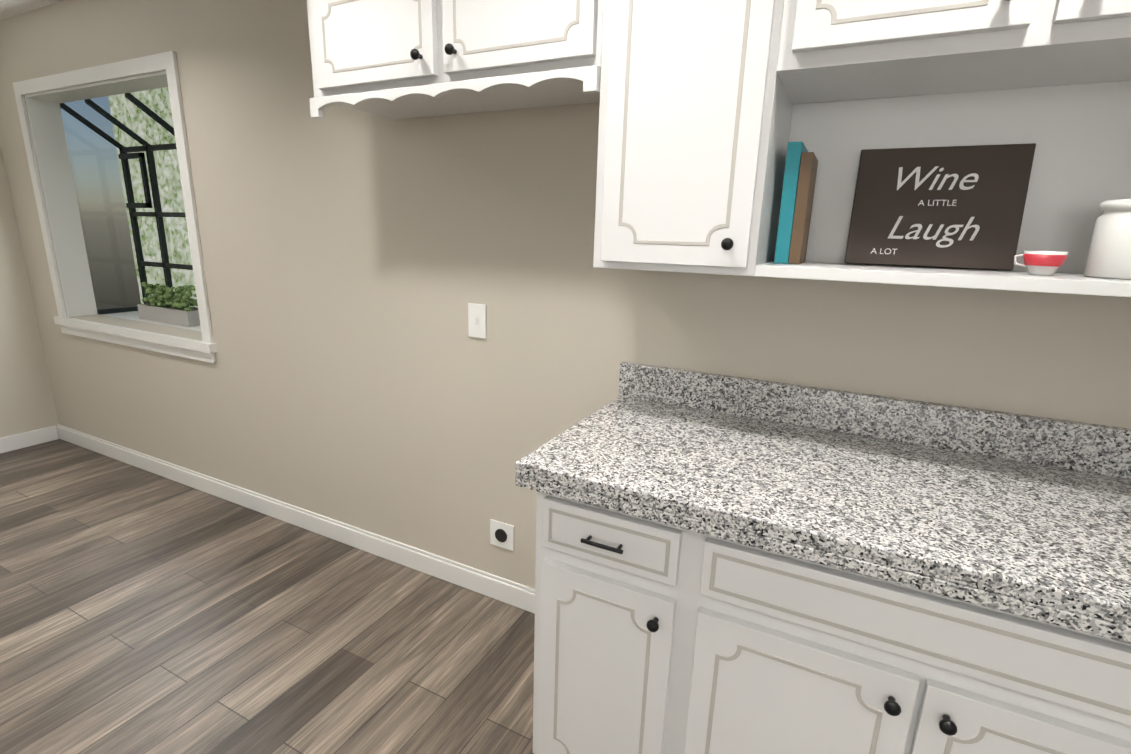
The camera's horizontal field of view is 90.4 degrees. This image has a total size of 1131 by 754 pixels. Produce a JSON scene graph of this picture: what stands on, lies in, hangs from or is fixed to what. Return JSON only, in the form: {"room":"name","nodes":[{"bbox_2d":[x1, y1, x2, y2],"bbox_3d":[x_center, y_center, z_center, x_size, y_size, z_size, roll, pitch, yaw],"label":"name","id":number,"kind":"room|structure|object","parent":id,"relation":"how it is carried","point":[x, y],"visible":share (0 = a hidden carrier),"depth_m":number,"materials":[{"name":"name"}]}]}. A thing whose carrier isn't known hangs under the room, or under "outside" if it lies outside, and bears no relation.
{"room":"kitchen","nodes":[
{"label":"kitchen","id":0,"kind":"room"},
{"bbox_2d":[0,0,62,19],"bbox_3d":[-1.878,-0.990,-0.709,6.485,0.100,6.100,9,16,26],"label":"ceiling","id":1,"kind":"structure","parent":0,"point":[9,8],"depth_m":2.82,"materials":[{"name":"white paint"}]},
{"bbox_2d":[0,439,534,753],"bbox_3d":[-1.946,1.480,-0.079,6.485,0.100,6.100,9,16,26],"label":"floor","id":2,"kind":"structure","parent":0,"point":[142,611],"depth_m":2.00,"materials":[{"name":"brown wood"}]},
{"bbox_2d":[533,491,696,753],"bbox_3d":[0.217,0.620,1.566,0.370,0.868,0.620,9,16,26],"label":"base cabinet","id":3,"kind":"object","parent":2,"relation":"on","point":[652,637],"depth_m":1.26,"materials":[{"name":"white paint"}]},
{"bbox_2d":[515,362,1130,643],"bbox_3d":[0.729,0.204,1.182,1.560,0.166,0.646,9,16,26],"label":"countertop","id":4,"kind":"structure","parent":3,"relation":"on","point":[1028,516],"depth_m":0.99,"materials":[{"name":"stone"}]},
{"bbox_2d":[677,533,1130,753],"bbox_3d":[0.751,0.701,1.305,0.830,0.868,0.620,9,16,26],"label":"base cabinet","id":5,"kind":"object","parent":2,"relation":"on","point":[788,654],"depth_m":1.01,"materials":[{"name":"white paint"}]},
{"bbox_2d":[0,0,1130,588],"bbox_3d":[-1.912,0.245,-0.394,6.485,2.450,6.100,9,16,26],"label":"wall","id":6,"kind":"structure","parent":0,"point":[356,262],"depth_m":2.17,"materials":[{"name":"beige paint"}]},
{"bbox_2d":[0,426,55,452],"bbox_3d":[-4.679,0.962,1.250,0.023,0.100,5.768,9,16,26],"label":"baseboard","id":7,"kind":"structure","parent":6,"relation":"attached to","point":[26,439],"depth_m":3.59,"materials":[{"name":"white wood"}]},
{"bbox_2d":[13,51,216,362],"bbox_3d":[-2.280,-0.886,3.117,1.525,1.385,0.485,9,16,26],"label":"garden window","id":8,"kind":"structure","parent":6,"relation":"in","point":[45,120],"depth_m":3.20,"materials":[{"name":"white wood"}]},
{"bbox_2d":[137,282,199,325],"bbox_3d":[-2.313,-0.440,3.309,0.500,0.223,0.130,9,16,26],"label":"planter","id":9,"kind":"object","parent":8,"relation":"on","point":[177,309],"visible":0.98,"depth_m":3.27,"materials":[{"name":"grey wood"}]},
{"bbox_2d":[52,424,534,613],"bbox_3d":[-1.589,0.635,2.867,3.966,0.100,0.021,9,16,26],"label":"baseboard","id":10,"kind":"structure","parent":6,"relation":"attached to","point":[513,593],"depth_m":2.63,"materials":[{"name":"white wood"}]},
{"bbox_2d":[307,0,502,119],"bbox_3d":[-0.469,-1.016,1.689,0.496,0.359,0.350,9,16,26],"label":"upper cabinet","id":11,"kind":"object","parent":6,"relation":"attached to","point":[380,58],"depth_m":1.57,"materials":[{"name":"white paint"}]},
{"bbox_2d":[468,303,485,338],"bbox_3d":[-0.316,-0.200,2.000,0.075,0.120,0.014,9,16,26],"label":"light switch","id":12,"kind":"object","parent":6,"relation":"attached to","point":[477,320],"visible":1,"depth_m":2.00,"materials":[{"name":"white plastic"}]},
{"bbox_2d":[490,519,513,550],"bbox_3d":[-0.246,0.608,2.158,0.105,0.105,0.012,9,16,26],"label":"electrical outlet","id":13,"kind":"object","parent":6,"relation":"attached to","point":[502,534],"visible":1,"depth_m":2.15,"materials":[{"name":"white plastic"}]},
{"bbox_2d":[439,0,602,109],"bbox_3d":[-0.046,-0.952,1.483,0.454,0.359,0.350,9,16,26],"label":"upper cabinet","id":14,"kind":"object","parent":6,"relation":"attached to","point":[505,54],"depth_m":1.37,"materials":[{"name":"white paint"}]},
{"bbox_2d":[587,0,798,277],"bbox_3d":[0.323,-0.674,1.355,0.390,0.814,0.350,9,16,26],"label":"upper cabinet","id":15,"kind":"object","parent":6,"relation":"attached to","point":[709,110],"depth_m":1.23,"materials":[{"name":"white paint"}]},
{"bbox_2d":[783,0,1058,111],"bbox_3d":[0.688,-0.818,1.129,0.417,0.404,0.350,9,16,26],"label":"upper cabinet","id":16,"kind":"object","parent":6,"relation":"attached to","point":[837,54],"depth_m":1.06,"materials":[{"name":"white paint"}]},
{"bbox_2d":[1003,0,1130,99],"bbox_3d":[1.048,-0.763,0.953,0.392,0.404,0.350,9,16,26],"label":"upper cabinet","id":17,"kind":"object","parent":6,"relation":"attached to","point":[1091,42],"depth_m":0.99,"materials":[{"name":"white paint"}]},
{"bbox_2d":[844,143,1035,270],"bbox_3d":[0.836,-0.385,1.277,0.330,0.264,0.057,9,16,26],"label":"sign board","id":18,"kind":"object","parent":17,"relation":"in","point":[961,207],"visible":1,"depth_m":1.26,"materials":[{"name":"brown wood"}]},
{"bbox_2d":[1014,251,1067,275],"bbox_3d":[0.938,-0.226,1.113,0.083,0.046,0.070,9,16,26],"label":"cup","id":19,"kind":"object","parent":17,"relation":"in","point":[1047,263],"visible":1,"depth_m":1.09,"materials":[{"name":"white ceramic"}]},
{"bbox_2d":[1083,199,1130,279],"bbox_3d":[1.070,-0.265,1.057,0.118,0.156,0.118,9,16,26],"label":"jar","id":20,"kind":"object","parent":17,"relation":"in","point":[1109,255],"visible":1,"depth_m":1.04,"materials":[{"name":"white ceramic"}]},
{"bbox_2d":[774,141,817,263],"bbox_3d":[0.562,-0.414,1.363,0.056,0.268,0.170,9,16,26],"label":"books","id":21,"kind":"object","parent":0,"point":[800,173],"visible":0.9,"depth_m":1.29,"materials":[{"name":"teal paper"}]},
{"label":"outside","id":22,"kind":"structure","parent":0,"visible":0},
{"bbox_2d":[108,87,196,306],"bbox_3d":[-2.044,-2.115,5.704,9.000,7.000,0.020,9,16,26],"label":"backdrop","id":23,"kind":"structure","parent":22,"point":[134,116],"depth_m":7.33,"materials":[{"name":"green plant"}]}
]}

